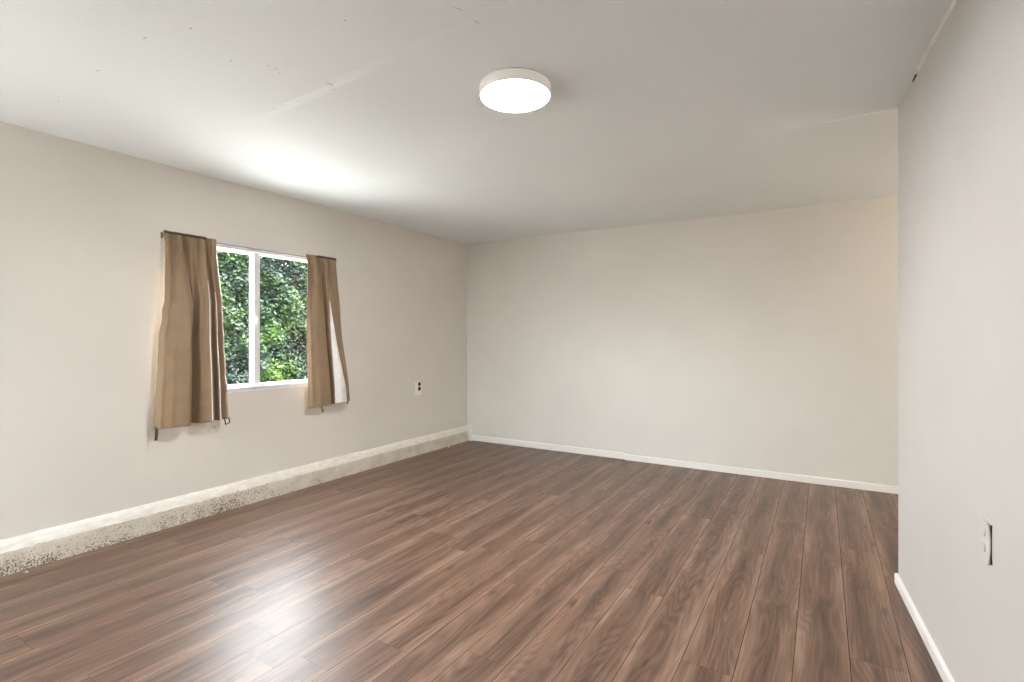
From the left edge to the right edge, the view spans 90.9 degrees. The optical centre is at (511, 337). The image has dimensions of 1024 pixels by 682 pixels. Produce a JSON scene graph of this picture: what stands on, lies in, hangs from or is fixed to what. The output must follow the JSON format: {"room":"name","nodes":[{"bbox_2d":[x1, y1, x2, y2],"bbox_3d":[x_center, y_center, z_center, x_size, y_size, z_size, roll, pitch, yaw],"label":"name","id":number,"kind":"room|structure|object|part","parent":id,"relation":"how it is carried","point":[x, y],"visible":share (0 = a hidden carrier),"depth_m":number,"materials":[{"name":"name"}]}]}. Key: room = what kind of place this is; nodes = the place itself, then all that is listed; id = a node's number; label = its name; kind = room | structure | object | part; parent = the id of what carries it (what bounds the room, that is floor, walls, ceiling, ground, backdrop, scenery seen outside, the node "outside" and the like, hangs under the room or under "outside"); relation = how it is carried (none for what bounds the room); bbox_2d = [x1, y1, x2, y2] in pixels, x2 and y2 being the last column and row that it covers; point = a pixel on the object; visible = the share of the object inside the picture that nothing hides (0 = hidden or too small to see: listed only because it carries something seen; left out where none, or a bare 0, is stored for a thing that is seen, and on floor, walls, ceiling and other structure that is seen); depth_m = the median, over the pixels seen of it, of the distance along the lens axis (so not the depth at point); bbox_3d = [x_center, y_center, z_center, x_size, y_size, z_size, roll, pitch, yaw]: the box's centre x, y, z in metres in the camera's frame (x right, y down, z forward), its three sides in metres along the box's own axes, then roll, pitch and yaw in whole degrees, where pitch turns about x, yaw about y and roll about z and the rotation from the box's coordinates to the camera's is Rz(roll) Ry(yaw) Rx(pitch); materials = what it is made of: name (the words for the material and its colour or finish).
{"room":"empty room","nodes":[
{"label":"empty room","id":0,"kind":"room"},
{"bbox_2d":[0,121,466,539],"bbox_3d":[-2.180,0.025,3.631,0.140,2.650,6.500,0,0,32],"label":"wall","id":1,"kind":"structure","parent":0,"point":[81,224],"depth_m":3.22,"materials":[{"name":"paint"}]},
{"bbox_2d":[207,420,218,433],"bbox_3d":[-2.122,0.616,3.581,0.013,0.125,0.076,0,0,32],"label":"wall outlet","id":2,"kind":"object","parent":1,"relation":"attached to","point":[212,427],"visible":0.73,"depth_m":3.58,"materials":[{"name":"beige plastic"}]},
{"bbox_2d":[0,425,468,576],"bbox_3d":[-2.172,1.162,3.480,0.052,0.196,6.252,0,0,32],"label":"baseboard","id":3,"kind":"structure","parent":1,"relation":"attached to","point":[40,547],"depth_m":3.42,"materials":[{"name":"concrete"}]},
{"bbox_2d":[160,231,336,393],"bbox_3d":[-1.977,-0.141,3.924,0.109,1.109,1.412,0,0,32],"label":"window","id":4,"kind":"structure","parent":1,"relation":"in","point":[254,385],"depth_m":3.89,"materials":[{"name":"white plastic"}]},
{"bbox_3d":[-2.180,-0.139,3.658,0.032,1.030,0.664,0,0,32],"label":"fixed sash","id":5,"kind":"part","parent":4,"relation":"part of","materials":[{"name":"white plastic"}]},
{"bbox_3d":[-1.940,0.407,3.901,0.024,0.014,1.412,0,0,32],"label":"sill","id":6,"kind":"part","parent":4,"relation":"part of","materials":[{"name":"white plastic"}]},
{"bbox_3d":[-1.811,-0.139,4.186,0.032,1.030,0.710,0,0,32],"label":"sliding sash","id":7,"kind":"part","parent":4,"relation":"part of","materials":[{"name":"white plastic"}]},
{"bbox_2d":[161,232,336,261],"bbox_3d":[-1.925,-0.672,3.886,0.026,0.040,1.394,0,0,32],"label":"curtain rod","id":8,"kind":"object","parent":1,"relation":"attached to","point":[162,234],"visible":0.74,"depth_m":3.82,"materials":[{"name":"metal"}]},
{"bbox_2d":[153,230,229,440],"bbox_3d":[-2.143,-0.022,3.386,0.130,1.355,0.457,0,0,32],"label":"curtain","id":9,"kind":"object","parent":8,"relation":"hanging from","point":[191,382],"visible":1,"depth_m":3.40,"materials":[{"name":"brown fabric"}]},
{"bbox_2d":[306,254,349,411],"bbox_3d":[-1.562,-0.036,4.340,0.118,1.328,0.446,0,0,32],"label":"curtain","id":10,"kind":"object","parent":8,"relation":"hanging from","point":[328,384],"visible":1,"depth_m":4.28,"materials":[{"name":"brown fabric"}]},
{"bbox_2d":[415,381,420,395],"bbox_3d":[-1.004,0.542,5.400,0.011,0.152,0.098,0,0,32],"label":"wall outlet","id":11,"kind":"object","parent":1,"relation":"attached to","point":[417,384],"visible":1,"depth_m":5.39,"materials":[{"name":"white plastic"}]},
{"bbox_2d":[0,441,942,681],"bbox_3d":[0.404,1.300,1.982,6.009,0.100,6.440,0,0,32],"label":"floor","id":12,"kind":"structure","parent":0,"point":[467,561],"depth_m":2.51,"materials":[{"name":"laminate"}]},
{"bbox_2d":[0,0,952,243],"bbox_3d":[0.348,-1.224,2.005,6.148,0.172,6.420,0,0,32],"label":"ceiling","id":13,"kind":"structure","parent":0,"point":[656,111],"depth_m":2.42,"materials":[{"name":"paint"}]},
{"bbox_2d":[480,68,550,112],"bbox_3d":[0.015,-1.130,2.310,0.326,0.060,0.326,0,0,32],"label":"ceiling light","id":14,"kind":"object","parent":13,"relation":"attached to","point":[512,90],"visible":1,"depth_m":2.25,"materials":[{"name":"white plastic"}]},
{"bbox_2d":[467,195,897,488],"bbox_3d":[2.077,0.025,4.701,5.994,2.650,0.140,0,0,30],"label":"wall","id":15,"kind":"structure","parent":0,"point":[766,340],"depth_m":4.78,"materials":[{"name":"paint"}]},
{"bbox_2d":[468,425,471,440],"bbox_3d":[-0.505,1.157,6.116,0.048,0.187,0.024,0,0,32],"label":"trim","id":16,"kind":"structure","parent":15,"relation":"attached to","point":[469,426],"depth_m":6.10,"materials":[{"name":"white wood"}]},
{"bbox_2d":[472,435,897,493],"bbox_3d":[2.069,1.214,4.617,5.914,0.070,0.016,0,0,30],"label":"baseboard","id":17,"kind":"structure","parent":15,"relation":"attached to","point":[703,466],"depth_m":4.76,"materials":[{"name":"white paint"}]},
{"bbox_2d":[898,0,1023,681],"bbox_3d":[0.978,0.025,0.520,0.140,2.650,4.531,0,0,28],"label":"wall","id":18,"kind":"structure","parent":0,"point":[961,117],"depth_m":1.68,"materials":[{"name":"paint"}]},
{"bbox_2d":[894,573,954,681],"bbox_3d":[0.915,1.224,0.561,0.018,0.051,4.526,0,0,28],"label":"baseboard","id":19,"kind":"structure","parent":18,"relation":"attached to","point":[925,635],"depth_m":2.07,"materials":[{"name":"white paint"}]},
{"bbox_2d":[916,0,957,70],"bbox_3d":[1.163,-1.161,1.040,0.013,0.014,2.598,0,0,28],"label":"trim","id":20,"kind":"structure","parent":18,"relation":"attached to","point":[953,3],"depth_m":1.93,"materials":[{"name":"white paint"}]},
{"bbox_2d":[980,514,992,565],"bbox_3d":[1.401,0.599,1.494,0.010,0.122,0.096,0,0,29],"label":"wall outlet","id":21,"kind":"object","parent":18,"relation":"attached to","point":[985,530],"visible":1,"depth_m":1.48,"materials":[{"name":"plastic"}]},
{"bbox_2d":[980,525,985,535],"bbox_3d":[1.402,0.574,1.498,0.005,0.030,0.035,0,0,28],"label":"socket","id":22,"kind":"object","parent":21,"relation":"attached to","point":[983,527],"depth_m":1.49,"materials":[{"name":"plastic"}]},
{"bbox_2d":[980,541,985,551],"bbox_3d":[1.402,0.622,1.498,0.005,0.030,0.035,0,0,28],"label":"socket","id":23,"kind":"object","parent":21,"relation":"attached to","point":[983,543],"depth_m":1.49,"materials":[{"name":"plastic"}]},
{"bbox_3d":[-3.309,1.535,3.210,27.000,0.330,26.000,0,0,32],"label":"ground","id":24,"kind":"structure","parent":0,"visible":0},
{"bbox_2d":[217,250,307,384],"bbox_3d":[-3.843,-0.005,8.232,0.880,2.761,6.874,0,0,32],"label":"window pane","id":25,"kind":"object","parent":24,"relation":"on","point":[283,283],"visible":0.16,"depth_m":7.86,"materials":[{"name":"clear glass"}]}
]}

